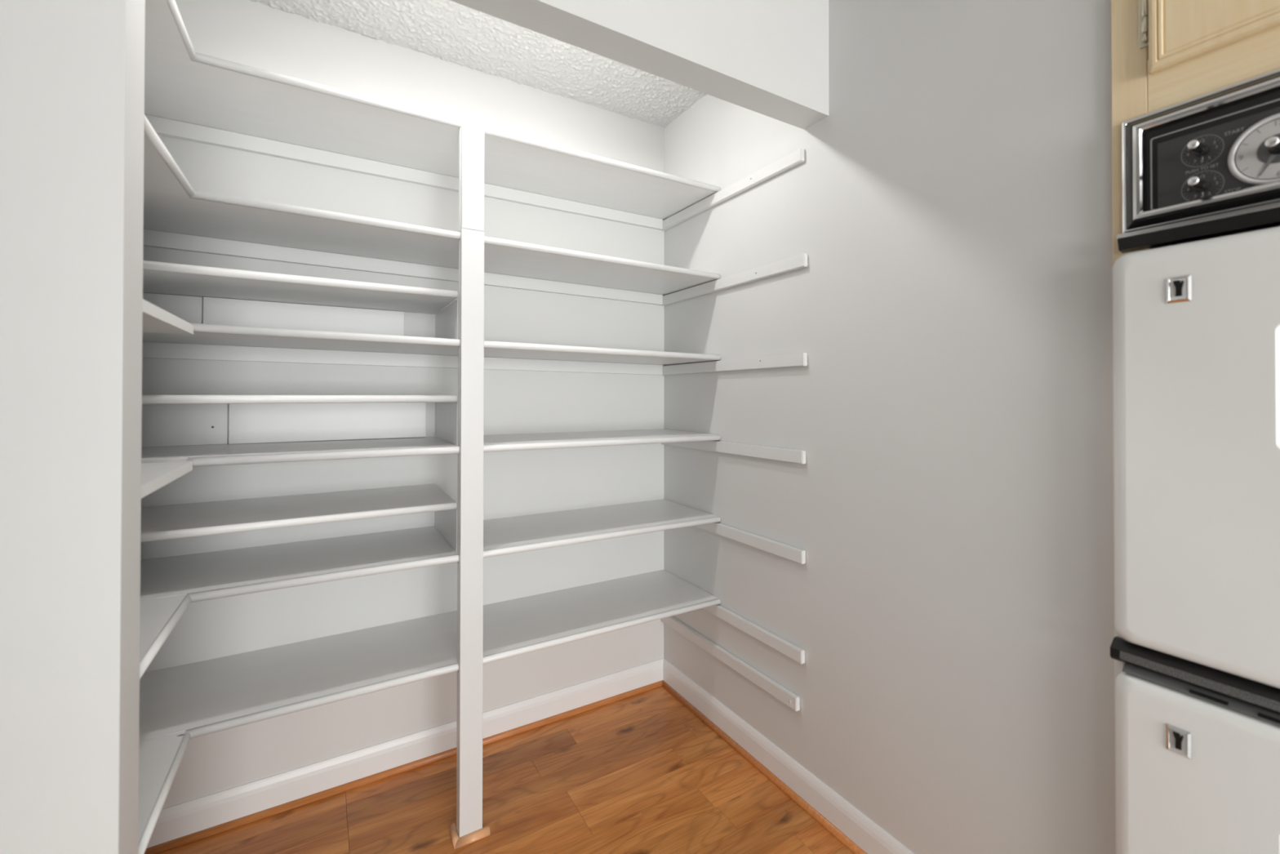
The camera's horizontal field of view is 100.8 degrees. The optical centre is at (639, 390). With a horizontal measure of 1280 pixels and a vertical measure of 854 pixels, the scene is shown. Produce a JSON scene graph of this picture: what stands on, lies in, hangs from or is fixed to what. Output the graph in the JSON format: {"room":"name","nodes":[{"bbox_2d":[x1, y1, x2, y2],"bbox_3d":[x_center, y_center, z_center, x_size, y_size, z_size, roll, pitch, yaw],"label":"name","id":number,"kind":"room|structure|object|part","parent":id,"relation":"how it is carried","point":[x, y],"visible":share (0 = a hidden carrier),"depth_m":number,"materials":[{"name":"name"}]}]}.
{"room":"food storage area","nodes":[
{"label":"food storage area","id":0,"kind":"room"},
{"bbox_2d":[140,0,664,808],"bbox_3d":[-0.755,0.051,1.878,2.140,2.440,0.100,0,-1,-31],"label":"wall","id":1,"kind":"structure","parent":0,"point":[521,482],"depth_m":1.81,"materials":[{"name":"paint"}]},
{"bbox_2d":[140,484,457,542],"bbox_3d":[-1.045,0.330,1.431,0.986,0.021,0.370,0,-1,-31],"label":"shelf","id":2,"kind":"object","parent":1,"relation":"attached to","point":[160,522],"visible":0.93,"depth_m":1.43,"materials":[{"name":"paint"}]},
{"bbox_2d":[142,394,457,404],"bbox_3d":[-1.044,0.021,1.433,0.986,0.021,0.370,0,-1,-31],"label":"shelf","id":3,"kind":"object","parent":1,"relation":"attached to","point":[146,398],"visible":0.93,"depth_m":1.32,"materials":[{"name":"paint"}]},
{"bbox_2d":[142,260,457,314],"bbox_3d":[-1.044,-0.281,1.435,0.986,0.021,0.370,0,-1,-31],"label":"shelf","id":4,"kind":"object","parent":1,"relation":"attached to","point":[158,277],"visible":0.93,"depth_m":1.42,"materials":[{"name":"white paint"}]},
{"bbox_2d":[142,342,662,374],"bbox_3d":[-0.732,-0.103,1.824,1.920,0.058,0.017,0,-1,-31],"label":"cleat","id":5,"kind":"object","parent":1,"relation":"attached to","point":[149,349],"visible":0.64,"depth_m":1.71,"materials":[{"name":"white paint"}]},
{"bbox_2d":[142,229,662,305],"bbox_3d":[-0.732,-0.410,1.826,1.920,0.060,0.017,0,-1,-31],"label":"cleat","id":6,"kind":"object","parent":1,"relation":"attached to","point":[153,238],"visible":0.64,"depth_m":1.72,"materials":[{"name":"white paint"}]},
{"bbox_2d":[143,680,662,853],"bbox_3d":[-0.726,1.262,1.806,1.927,0.017,0.013,0,-1,-31],"label":"trim","id":7,"kind":"structure","parent":1,"relation":"attached to","point":[206,833],"depth_m":1.71,"materials":[{"name":"brown wood"}]},
{"bbox_2d":[144,114,662,230],"bbox_3d":[-0.731,-0.732,1.829,1.920,0.044,0.017,0,-1,-31],"label":"cleat","id":8,"kind":"object","parent":1,"relation":"attached to","point":[162,126],"visible":0.64,"depth_m":1.73,"materials":[{"name":"white paint"}]},
{"bbox_2d":[146,657,663,848],"bbox_3d":[-0.727,1.218,1.821,1.940,0.104,0.013,0,-1,-31],"label":"baseboard","id":9,"kind":"structure","parent":1,"relation":"attached to","point":[183,819],"depth_m":1.72,"materials":[{"name":"white paint"}]},
{"bbox_2d":[138,569,720,742],"bbox_3d":[-0.630,0.788,1.660,1.937,0.022,0.392,0,-1,-31],"label":"shelf","id":10,"kind":"object","parent":1,"relation":"attached to","point":[205,697],"visible":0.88,"depth_m":1.55,"materials":[{"name":"paint"}]},
{"bbox_2d":[140,498,720,602],"bbox_3d":[-0.630,0.418,1.663,1.937,0.147,0.392,0,-1,-31],"label":"shelf","id":11,"kind":"object","parent":1,"relation":"attached to","point":[202,576],"depth_m":1.55,"materials":[{"name":"paint"}]},
{"bbox_3d":[-0.614,0.406,1.688,0.017,0.124,0.364,0,-1,-31],"label":"shelf riser","id":12,"kind":"part","parent":11,"relation":"part of","materials":[{"name":"white wood"}]},
{"bbox_2d":[141,402,720,466],"bbox_3d":[-0.630,0.109,1.666,1.937,0.148,0.392,0,-1,-31],"label":"shelf","id":13,"kind":"object","parent":1,"relation":"attached to","point":[286,451],"depth_m":1.54,"materials":[{"name":"paint"}]},
{"bbox_2d":[141,403,228,447],"bbox_3d":[-1.382,0.093,1.441,0.412,0.121,0.012,0,-1,-31],"label":"wall panel","id":14,"kind":"object","parent":13,"relation":"on","point":[162,424],"visible":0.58,"depth_m":1.49,"materials":[{"name":"paint"}]},
{"bbox_2d":[228,402,426,444],"bbox_3d":[-0.968,0.096,1.682,0.537,0.121,0.018,0,-1,-31],"label":"wall panel","id":15,"kind":"object","parent":13,"relation":"on","point":[248,423],"visible":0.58,"depth_m":1.66,"materials":[{"name":"paint"}]},
{"bbox_3d":[-0.614,0.097,1.690,0.017,0.123,0.364,0,-1,-31],"label":"shelf riser","id":16,"kind":"part","parent":13,"relation":"part of","materials":[{"name":"white wood"}]},
{"bbox_2d":[142,298,720,364],"bbox_3d":[-0.629,-0.193,1.668,1.937,0.148,0.392,0,-1,-31],"label":"shelf","id":17,"kind":"object","parent":1,"relation":"attached to","point":[203,334],"depth_m":1.56,"materials":[{"name":"paint"}]},
{"bbox_2d":[142,292,202,323],"bbox_3d":[-1.407,-0.212,1.428,0.352,0.114,0.011,0,-1,-31],"label":"wall panel","id":18,"kind":"object","parent":17,"relation":"on","point":[188,308],"visible":0.24,"depth_m":1.49,"materials":[{"name":"paint"}]},
{"bbox_2d":[203,297,404,335],"bbox_3d":[-1.024,-0.210,1.651,0.527,0.114,0.018,0,-1,-31],"label":"wall panel","id":19,"kind":"object","parent":17,"relation":"on","point":[219,311],"visible":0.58,"depth_m":1.63,"materials":[{"name":"paint"}]},
{"bbox_3d":[-0.614,-0.207,1.692,0.017,0.119,0.364,0,-1,-31],"label":"shelf riser","id":20,"kind":"part","parent":17,"relation":"part of","materials":[{"name":"white wood"}]},
{"bbox_2d":[142,189,720,295],"bbox_3d":[-0.629,-0.444,1.670,1.937,0.039,0.392,0,-1,-31],"label":"shelf","id":21,"kind":"object","parent":1,"relation":"attached to","point":[202,214],"visible":0.72,"depth_m":1.55,"materials":[{"name":"paint"}]},
{"bbox_2d":[144,48,720,220],"bbox_3d":[-0.629,-0.766,1.672,1.937,0.022,0.392,0,-1,-31],"label":"shelf","id":22,"kind":"object","parent":1,"relation":"attached to","point":[204,90],"visible":0.72,"depth_m":1.56,"materials":[{"name":"paint"}]},
{"bbox_2d":[0,0,828,853],"bbox_3d":[-1.014,0.041,0.687,3.600,2.440,0.095,0,-1,-31],"label":"wall","id":23,"kind":"structure","parent":0,"point":[72,72],"depth_m":0.76,"materials":[{"name":"paint"}]},
{"bbox_2d":[249,0,706,128],"bbox_3d":[-0.525,-1.168,1.502,1.940,0.008,0.796,0,-1,-31],"label":"ceiling","id":24,"kind":"structure","parent":0,"point":[447,30],"depth_m":1.81,"materials":[{"name":"white paint"}]},
{"bbox_2d":[158,685,854,853],"bbox_3d":[0.467,1.298,-1.242,4.400,0.100,6.700,0,-1,-31],"label":"floor","id":25,"kind":"structure","parent":0,"point":[641,773],"depth_m":1.62,"materials":[{"name":"brown wood"}]},
{"bbox_2d":[448,822,458,848],"bbox_3d":[-0.524,1.259,1.496,0.015,0.018,0.075,0,-1,-31],"label":"trim","id":26,"kind":"structure","parent":25,"relation":"on","point":[453,831],"depth_m":1.50,"materials":[{"name":"brown wood"}]},
{"bbox_2d":[456,114,484,837],"bbox_3d":[-0.487,0.241,1.522,0.066,2.052,0.038,0,-1,-31],"label":"post","id":27,"kind":"object","parent":25,"relation":"on","point":[471,132],"visible":0.97,"depth_m":1.51,"materials":[{"name":"white paint"}]},
{"bbox_2d":[454,825,490,849],"bbox_3d":[-0.473,1.259,1.491,0.098,0.018,0.015,0,-1,-31],"label":"trim","id":28,"kind":"structure","parent":25,"relation":"on","point":[484,832],"depth_m":1.49,"materials":[{"name":"brown wood"}]},
{"bbox_2d":[1111,0,1279,266],"bbox_3d":[1.329,0.142,0.809,0.621,2.245,0.760,0,-1,-31],"label":"tall cabinet","id":29,"kind":"object","parent":25,"relation":"on","point":[1165,53],"visible":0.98,"depth_m":0.91,"materials":[{"name":"brown wood"}]},
{"bbox_3d":[1.148,0.145,1.135,0.580,2.245,0.016,0,-1,-31],"label":"panel","id":30,"kind":"part","parent":29,"relation":"part of","materials":[{"name":"white wood"}]},
{"bbox_2d":[1110,68,1279,853],"bbox_3d":[1.295,0.330,0.788,0.618,1.650,0.755,0,-1,-31],"label":"double wall oven","id":31,"kind":"object","parent":29,"relation":"in","point":[1195,646],"visible":1,"depth_m":0.86,"materials":[{"name":"white metal"}]},
{"bbox_3d":[1.073,0.459,0.655,0.009,1.385,0.755,0,-1,-31],"label":"plate","id":32,"kind":"part","parent":31,"relation":"part of","materials":[{"name":"white metal"}]},
{"bbox_3d":[0.896,-0.170,0.880,0.003,0.026,0.013,0,-1,-31],"label":"lock lever","id":33,"kind":"part","parent":31,"relation":"part of","materials":[{"name":"black metal"}]},
{"bbox_3d":[0.895,0.582,0.879,0.002,0.034,0.021,0,-1,-31],"label":"plate","id":34,"kind":"part","parent":31,"relation":"part of","materials":[{"name":"grey metal"}]},
{"bbox_3d":[0.893,0.581,0.878,0.003,0.026,0.013,0,-1,-31],"label":"lock lever","id":35,"kind":"part","parent":31,"relation":"part of","materials":[{"name":"black metal"}]},
{"bbox_3d":[0.897,-0.169,0.881,0.002,0.035,0.021,0,-1,-31],"label":"plate","id":36,"kind":"part","parent":31,"relation":"part of","materials":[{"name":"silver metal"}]},
{"bbox_3d":[0.894,0.582,0.879,0.003,0.043,0.030,0,-1,-31],"label":"lock plate","id":37,"kind":"part","parent":31,"relation":"part of","materials":[{"name":"silver metal"}]},
{"bbox_3d":[0.897,-0.169,0.881,0.003,0.044,0.030,0,-1,-31],"label":"lock plate","id":38,"kind":"part","parent":31,"relation":"part of","materials":[{"name":"silver metal"}]},
{"bbox_3d":[1.054,0.099,0.647,0.031,0.697,0.741,0,-1,-31],"label":"door","id":39,"kind":"part","parent":31,"relation":"part of","materials":[{"name":"white metal"}]},
{"bbox_3d":[1.053,0.819,0.641,0.031,0.633,0.741,0,-1,-31],"label":"door","id":40,"kind":"part","parent":31,"relation":"part of","materials":[{"name":"white metal"}]},
{"bbox_3d":[1.056,0.493,0.646,0.028,0.016,0.716,0,-1,-31],"label":"vent panel","id":41,"kind":"part","parent":31,"relation":"part of","materials":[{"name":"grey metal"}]},
{"bbox_3d":[1.068,-0.393,0.659,0.022,0.207,0.726,0,-1,-31],"label":"chrome trim","id":42,"kind":"part","parent":31,"relation":"part of","materials":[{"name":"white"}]},
{"bbox_3d":[1.075,-0.377,0.663,0.006,0.176,0.663,0,-1,-31],"label":"control panel","id":43,"kind":"part","parent":31,"relation":"part of","materials":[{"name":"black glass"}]},
{"bbox_3d":[1.083,-0.534,0.669,0.012,0.125,0.659,0,-1,-31],"label":"rail","id":44,"kind":"part","parent":29,"relation":"part of","materials":[{"name":"brown wood"}]},
{"bbox_3d":[0.987,-0.758,0.803,0.018,0.386,0.322,0,-1,-31],"label":"door","id":45,"kind":"part","parent":29,"relation":"part of","materials":[{"name":"brown wood"}]},
{"bbox_2d":[663,0,1115,853],"bbox_3d":[1.803,0.036,-0.443,0.100,2.440,6.500,0,-1,-31],"label":"wall","id":46,"kind":"structure","parent":0,"point":[950,606],"depth_m":1.32,"materials":[{"name":"paint"}]},
{"bbox_2d":[660,616,799,711],"bbox_3d":[0.294,0.980,1.982,0.018,0.045,0.777,0,-1,-31],"label":"cleat","id":47,"kind":"object","parent":46,"relation":"attached to","point":[776,690],"visible":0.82,"depth_m":1.88,"materials":[{"name":"white paint"}]},
{"bbox_2d":[661,147,804,231],"bbox_3d":[0.302,-0.728,1.985,0.018,0.044,0.799,0,-1,-31],"label":"cleat","id":48,"kind":"object","parent":46,"relation":"attached to","point":[796,157],"visible":1,"depth_m":1.88,"materials":[{"name":"white paint"}]},
{"bbox_2d":[661,440,805,463],"bbox_3d":[0.302,0.210,1.976,0.017,0.044,0.803,0,-1,-31],"label":"cleat","id":49,"kind":"object","parent":46,"relation":"attached to","point":[798,456],"visible":0.76,"depth_m":1.83,"materials":[{"name":"white paint"}]},
{"bbox_2d":[661,352,807,375],"bbox_3d":[0.304,-0.092,1.976,0.018,0.044,0.809,0,-1,-31],"label":"cleat","id":50,"kind":"object","parent":46,"relation":"attached to","point":[794,359],"visible":1,"depth_m":1.87,"materials":[{"name":"white paint"}]},
{"bbox_2d":[662,253,807,305],"bbox_3d":[0.305,-0.398,1.978,0.018,0.044,0.811,0,-1,-31],"label":"cleat","id":51,"kind":"object","parent":46,"relation":"attached to","point":[800,261],"visible":1,"depth_m":1.87,"materials":[{"name":"white paint"}]},
{"bbox_2d":[693,522,805,564],"bbox_3d":[0.301,0.518,1.975,0.017,0.044,0.801,0,-1,-31],"label":"cleat","id":52,"kind":"object","parent":46,"relation":"attached to","point":[797,555],"visible":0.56,"depth_m":1.79,"materials":[{"name":"white paint"}]},
{"bbox_2d":[702,604,804,663],"bbox_3d":[0.300,0.826,1.974,0.017,0.044,0.798,0,-1,-31],"label":"cleat","id":53,"kind":"object","parent":46,"relation":"attached to","point":[787,648],"visible":0.56,"depth_m":1.78,"materials":[{"name":"white paint"}]},
{"bbox_2d":[662,680,866,853],"bbox_3d":[0.485,1.262,1.638,0.013,0.017,1.534,0,-1,-31],"label":"trim","id":54,"kind":"structure","parent":46,"relation":"attached to","point":[855,848],"depth_m":1.72,"materials":[{"name":"brown wood"}]},
{"bbox_2d":[662,657,914,853],"bbox_3d":[0.493,1.218,1.651,0.013,0.104,1.547,0,-1,-31],"label":"baseboard","id":55,"kind":"structure","parent":46,"relation":"attached to","point":[860,828],"depth_m":1.67,"materials":[{"name":"white paint"}]},
{"bbox_3d":[-1.405,0.043,0.974,0.100,2.440,0.796,0,-1,-31],"label":"wall","id":56,"kind":"structure","parent":0,"visible":0},
{"bbox_2d":[137,730,190,853],"bbox_3d":[-1.093,0.782,0.931,0.399,0.021,0.413,0,-1,-31],"label":"shelf","id":57,"kind":"object","parent":56,"relation":"attached to","point":[160,758],"visible":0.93,"depth_m":1.07,"materials":[{"name":"paint"}]},
{"bbox_2d":[139,594,191,679],"bbox_3d":[-1.093,0.473,0.934,0.399,0.021,0.413,0,-1,-31],"label":"shelf","id":58,"kind":"object","parent":56,"relation":"attached to","point":[158,616],"visible":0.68,"depth_m":1.06,"materials":[{"name":"paint"}]},
{"bbox_2d":[141,460,192,497],"bbox_3d":[-1.089,0.168,0.932,0.399,0.021,0.403,0,-1,-31],"label":"shelf","id":59,"kind":"object","parent":56,"relation":"attached to","point":[155,475],"visible":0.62,"depth_m":1.04,"materials":[{"name":"white paint"}]},
{"bbox_2d":[142,298,193,334],"bbox_3d":[-1.089,-0.141,0.934,0.399,0.021,0.403,0,-1,-31],"label":"shelf","id":60,"kind":"object","parent":56,"relation":"attached to","point":[156,319],"visible":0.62,"depth_m":1.04,"materials":[{"name":"white paint"}]},
{"bbox_2d":[143,115,194,197],"bbox_3d":[-1.091,-0.455,0.941,0.399,0.021,0.413,0,-1,-31],"label":"shelf","id":61,"kind":"object","parent":56,"relation":"attached to","point":[162,174],"visible":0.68,"depth_m":1.07,"materials":[{"name":"paint"}]},
{"bbox_2d":[144,0,195,60],"bbox_3d":[-1.091,-0.772,0.943,0.399,0.021,0.413,0,-1,-31],"label":"shelf","id":62,"kind":"object","parent":56,"relation":"attached to","point":[166,33],"visible":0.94,"depth_m":1.12,"materials":[{"name":"paint"}]}
]}

